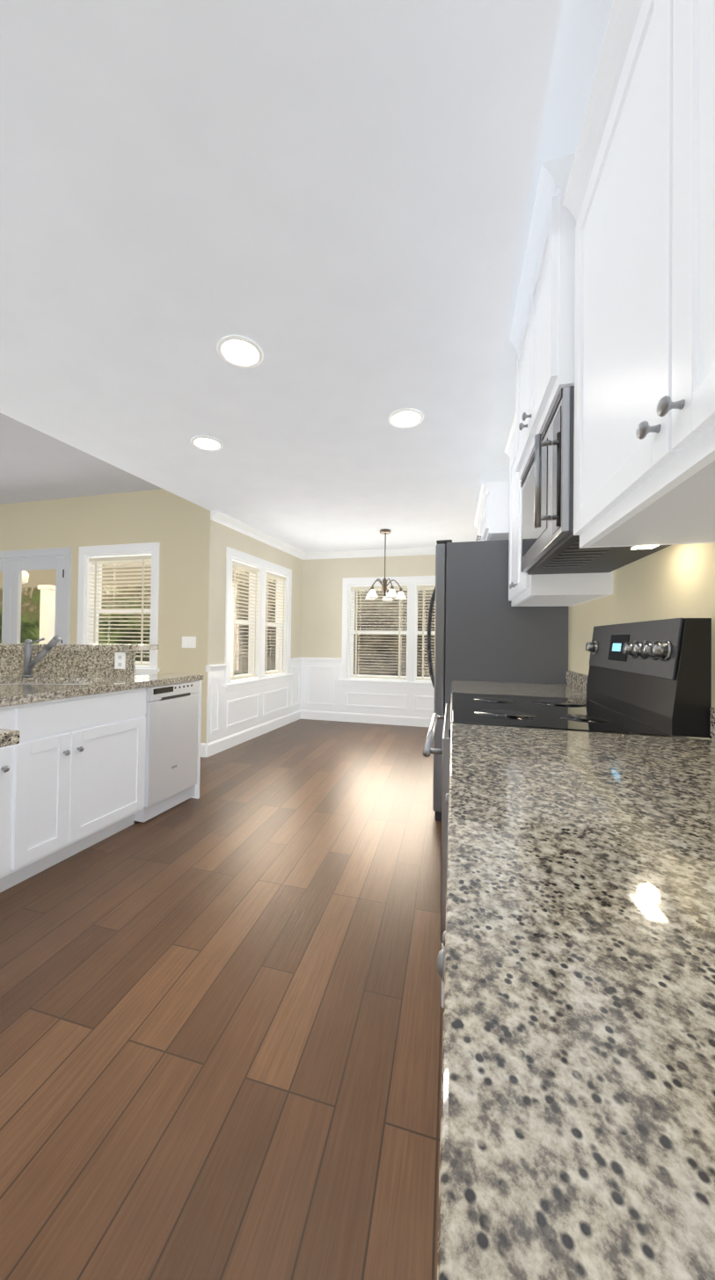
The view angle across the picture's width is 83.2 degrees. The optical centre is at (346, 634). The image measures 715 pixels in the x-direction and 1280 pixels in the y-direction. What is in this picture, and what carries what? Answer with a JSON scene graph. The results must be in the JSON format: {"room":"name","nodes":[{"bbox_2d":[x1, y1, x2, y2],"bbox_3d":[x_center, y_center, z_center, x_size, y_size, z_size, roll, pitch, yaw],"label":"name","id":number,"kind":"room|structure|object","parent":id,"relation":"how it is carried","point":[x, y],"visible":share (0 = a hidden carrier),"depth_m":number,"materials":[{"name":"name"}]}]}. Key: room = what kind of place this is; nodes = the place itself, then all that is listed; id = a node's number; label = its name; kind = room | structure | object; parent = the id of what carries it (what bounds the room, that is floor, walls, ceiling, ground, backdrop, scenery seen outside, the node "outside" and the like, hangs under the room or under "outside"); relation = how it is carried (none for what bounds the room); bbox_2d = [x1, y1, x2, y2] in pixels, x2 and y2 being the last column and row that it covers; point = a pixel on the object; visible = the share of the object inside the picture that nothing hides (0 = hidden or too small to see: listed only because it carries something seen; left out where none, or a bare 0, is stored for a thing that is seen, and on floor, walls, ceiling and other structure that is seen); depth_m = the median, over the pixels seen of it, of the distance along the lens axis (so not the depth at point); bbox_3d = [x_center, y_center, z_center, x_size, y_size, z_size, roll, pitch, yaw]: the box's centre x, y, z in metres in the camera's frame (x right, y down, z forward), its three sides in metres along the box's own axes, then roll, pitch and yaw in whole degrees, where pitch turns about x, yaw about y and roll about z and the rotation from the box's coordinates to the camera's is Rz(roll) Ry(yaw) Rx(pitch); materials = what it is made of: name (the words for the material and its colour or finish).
{"room":"kitchen","nodes":[
{"label":"kitchen","id":0,"kind":"room"},
{"bbox_2d":[0,413,161,504],"bbox_3d":[-5.705,-1.670,1.742,7.254,0.150,7.067,1,-1,15],"label":"ceiling","id":1,"kind":"structure","parent":0,"point":[36,465],"depth_m":3.79,"materials":[{"name":"white paint"}]},
{"bbox_2d":[0,488,210,743],"bbox_3d":[-4.862,-0.178,5.027,7.240,2.730,0.160,1,-1,15],"label":"wall","id":2,"kind":"structure","parent":0,"point":[177,527],"depth_m":4.18,"materials":[{"name":"beige paint"}]},
{"bbox_2d":[0,547,71,643],"bbox_3d":[-3.928,0.111,4.734,1.790,2.170,0.242,1,-1,15],"label":"doors","id":3,"kind":"structure","parent":2,"relation":"in","point":[15,566],"depth_m":4.63,"materials":[{"name":"grey paint"}]},
{"bbox_2d":[76,542,159,676],"bbox_3d":[-2.438,-0.254,4.361,1.095,1.410,0.215,1,-1,15],"label":"living room window","id":4,"kind":"structure","parent":2,"relation":"in","point":[90,609],"depth_m":4.35,"materials":[{"name":"white"}]},
{"bbox_2d":[181,636,196,647],"bbox_3d":[-1.599,0.079,4.076,0.162,0.114,0.009,1,-1,15],"label":"light switch","id":5,"kind":"object","parent":2,"relation":"attached to","point":[188,642],"visible":1,"depth_m":4.07,"materials":[{"name":"white plastic"}]},
{"bbox_2d":[200,742,206,757],"bbox_3d":[-4.902,1.118,4.925,7.240,0.135,0.018,1,-1,15],"label":"baseboard","id":6,"kind":"structure","parent":2,"relation":"attached to","point":[203,745],"depth_m":4.00,"materials":[{"name":"white wood"}]},
{"bbox_2d":[0,719,443,1279],"bbox_3d":[-3.152,1.236,2.230,12.000,0.120,9.400,1,-1,15],"label":"floor","id":7,"kind":"structure","parent":0,"point":[220,1030],"depth_m":1.22,"materials":[{"name":"brown wood"}]},
{"bbox_2d":[0,737,45,892],"bbox_3d":[-1.830,0.750,1.687,0.679,0.875,0.561,1,-1,15],"label":"base cabinet","id":8,"kind":"object","parent":7,"relation":"on","point":[22,767],"depth_m":1.86,"materials":[{"name":"white wood"}]},
{"bbox_2d":[0,673,203,748],"bbox_3d":[-2.155,0.292,2.028,2.774,0.040,2.429,1,-1,15],"label":"countertop","id":9,"kind":"structure","parent":8,"relation":"on","point":[26,715],"depth_m":2.08,"materials":[{"name":"grey stone"}]},
{"bbox_2d":[21,635,60,676],"bbox_3d":[-1.993,0.142,2.637,0.273,0.275,0.064,1,-1,8],"label":"faucet","id":10,"kind":"object","parent":9,"relation":"on","point":[29,664],"visible":1,"depth_m":2.63,"materials":[{"name":"silver metal"}]},
{"bbox_2d":[0,646,149,688],"bbox_3d":[-2.493,0.646,2.755,1.920,1.090,0.874,1,-1,15],"label":"backsplash","id":11,"kind":"structure","parent":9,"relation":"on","point":[61,665],"depth_m":2.74,"materials":[{"name":"grey stone"}]},
{"bbox_2d":[42,727,94,871],"bbox_3d":[-1.743,0.755,2.017,0.679,0.875,0.395,1,-1,15],"label":"base cabinet","id":12,"kind":"object","parent":7,"relation":"on","point":[72,744],"depth_m":2.07,"materials":[{"name":"white wood"}]},
{"bbox_2d":[91,712,145,845],"bbox_3d":[-1.649,0.760,2.375,0.679,0.875,0.596,1,-1,15],"label":"base cabinet","id":13,"kind":"object","parent":7,"relation":"on","point":[118,749],"depth_m":2.35,"materials":[{"name":"white wood"}]},
{"bbox_2d":[133,680,199,823],"bbox_3d":[-1.299,0.774,2.796,0.282,0.868,0.466,1,-1,19],"label":"dishwasher","id":14,"kind":"object","parent":13,"relation":"in","point":[171,715],"visible":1,"depth_m":2.71,"materials":[{"name":"grey metal"}]},
{"bbox_2d":[426,539,568,821],"bbox_3d":[1.050,0.312,3.031,0.881,1.860,0.940,1,-1,15],"label":"refrigerator","id":15,"kind":"object","parent":7,"relation":"on","point":[484,630],"visible":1,"depth_m":2.60,"materials":[{"name":"grey metal"}]},
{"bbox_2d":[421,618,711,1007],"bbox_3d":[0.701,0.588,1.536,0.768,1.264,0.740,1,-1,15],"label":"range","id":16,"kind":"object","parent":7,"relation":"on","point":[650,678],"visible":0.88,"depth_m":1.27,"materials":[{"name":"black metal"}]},
{"bbox_2d":[436,669,714,1279],"bbox_3d":[0.605,0.700,0.992,0.708,1.022,3.202,1,-1,15],"label":"countertop","id":17,"kind":"structure","parent":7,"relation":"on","point":[576,963],"depth_m":0.28,"materials":[{"name":"grey stone"}]},
{"bbox_2d":[207,519,302,674],"bbox_3d":[-1.102,0.008,5.063,0.160,2.460,2.144,1,-1,19],"label":"wall","id":18,"kind":"structure","parent":0,"point":[222,537],"depth_m":4.28,"materials":[{"name":"beige paint"}]},
{"bbox_2d":[205,509,305,756],"bbox_3d":[-0.996,0.009,5.008,0.095,2.460,2.136,1,-1,19],"label":"trim","id":19,"kind":"structure","parent":18,"relation":"attached to","point":[236,717],"depth_m":4.65,"materials":[{"name":"white wood"}]},
{"bbox_2d":[222,546,293,693],"bbox_3d":[-1.096,-0.143,4.993,0.215,1.558,1.534,1,-1,19],"label":"nook window","id":20,"kind":"structure","parent":18,"relation":"in","point":[258,674],"depth_m":4.94,"materials":[{"name":"white wood"}]},
{"bbox_2d":[0,0,612,552],"bbox_3d":[-0.565,-1.467,1.591,3.925,0.420,9.400,1,-1,15],"label":"ceiling","id":21,"kind":"structure","parent":0,"point":[327,206],"depth_m":1.28,"materials":[{"name":"white paint"}]},
{"bbox_2d":[190,436,223,450],"bbox_3d":[-0.910,-1.244,2.628,0.200,0.009,0.200,1,-1,15],"label":"recessed light","id":22,"kind":"object","parent":21,"relation":"in","point":[206,443],"visible":1,"depth_m":2.63,"materials":[{"name":"white"}]},
{"bbox_2d":[217,334,263,368],"bbox_3d":[-0.470,-1.248,1.784,0.200,0.009,0.200,1,-1,15],"label":"recessed light","id":23,"kind":"object","parent":21,"relation":"in","point":[239,352],"visible":1,"depth_m":1.78,"materials":[{"name":"white"}]},
{"bbox_2d":[364,529,406,601],"bbox_3d":[0.448,-0.807,4.679,0.489,0.793,0.473,1,-1,15],"label":"chandelier","id":24,"kind":"object","parent":21,"relation":"hanging from","point":[388,595],"visible":1,"depth_m":4.63,"materials":[{"name":"white glass"}]},
{"bbox_2d":[388,407,423,428],"bbox_3d":[0.340,-1.231,2.299,0.200,0.009,0.200,1,-1,15],"label":"recessed light","id":25,"kind":"object","parent":21,"relation":"in","point":[407,418],"visible":0.98,"depth_m":2.29,"materials":[{"name":"white"}]},
{"bbox_2d":[300,554,435,658],"bbox_3d":[1.416,0.048,5.559,4.886,2.460,0.160,1,-1,15],"label":"wall","id":26,"kind":"structure","parent":0,"point":[322,610],"depth_m":5.91,"materials":[{"name":"beige paint"}]},
{"bbox_2d":[300,546,435,727],"bbox_3d":[0.708,0.039,5.619,2.886,2.460,0.085,1,-1,15],"label":"trim","id":27,"kind":"structure","parent":26,"relation":"attached to","point":[325,694],"depth_m":5.79,"materials":[{"name":"white wood"}]},
{"bbox_2d":[338,575,435,690],"bbox_3d":[0.913,-0.025,5.664,2.055,1.565,0.215,1,-1,15],"label":"nook window","id":28,"kind":"structure","parent":26,"relation":"in","point":[412,585],"depth_m":5.72,"materials":[{"name":"white wood"}]},
{"bbox_2d":[567,543,714,740],"bbox_3d":[1.103,-0.160,1.132,0.160,2.760,9.400,1,-1,15],"label":"wall","id":29,"kind":"structure","parent":0,"point":[673,581],"depth_m":1.44,"materials":[{"name":"beige paint"}]},
{"bbox_2d":[473,520,477,541],"bbox_3d":[1.306,-0.797,3.185,0.495,0.330,0.545,1,-1,15],"label":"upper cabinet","id":30,"kind":"object","parent":29,"relation":"attached to","point":[476,521],"depth_m":3.41,"materials":[{"name":"white wood"}]},
{"bbox_2d":[477,480,505,541],"bbox_3d":[1.199,-0.804,2.778,0.495,0.330,0.545,1,-1,15],"label":"upper cabinet","id":31,"kind":"object","parent":29,"relation":"attached to","point":[491,508],"depth_m":2.57,"materials":[{"name":"white wood"}]},
{"bbox_2d":[509,140,582,485],"bbox_3d":[0.909,-1.076,1.507,0.414,0.685,0.736,1,-1,15],"label":"upper cabinet","id":32,"kind":"object","parent":29,"relation":"attached to","point":[541,332],"depth_m":1.33,"materials":[{"name":"white wood"}]},
{"bbox_2d":[520,385,670,574],"bbox_3d":[0.893,-0.503,1.502,0.431,0.447,0.730,1,-1,15],"label":"microwave","id":33,"kind":"object","parent":32,"relation":"attached to","point":[549,542],"visible":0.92,"depth_m":1.35,"materials":[{"name":"grey metal"}]},
{"bbox_2d":[505,432,612,606],"bbox_3d":[1.109,-0.672,2.173,0.358,0.990,0.658,1,-1,15],"label":"upper cabinet","id":34,"kind":"object","parent":29,"relation":"attached to","point":[570,589],"depth_m":2.07,"materials":[{"name":"white wood"}]},
{"bbox_2d":[568,0,714,548],"bbox_3d":[0.688,-0.775,0.570,0.358,1.035,1.172,1,-1,15],"label":"upper cabinet","id":35,"kind":"object","parent":29,"relation":"attached to","point":[613,323],"depth_m":0.77,"materials":[{"name":"white wood"}]},
{"label":"outside","id":36,"kind":"structure","parent":0,"visible":0},
{"bbox_2d":[0,581,435,676],"bbox_3d":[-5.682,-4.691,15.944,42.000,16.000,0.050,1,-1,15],"label":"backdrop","id":37,"kind":"structure","parent":36,"point":[381,653],"depth_m":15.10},
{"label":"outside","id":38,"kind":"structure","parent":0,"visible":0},
{"bbox_2d":[0,562,276,675],"bbox_3d":[-6.056,-0.014,6.661,10.100,2.710,2.350,1,-1,15],"label":"porch","id":39,"kind":"object","parent":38,"point":[49,610],"depth_m":7.42,"materials":[{"name":"white"}]}
]}

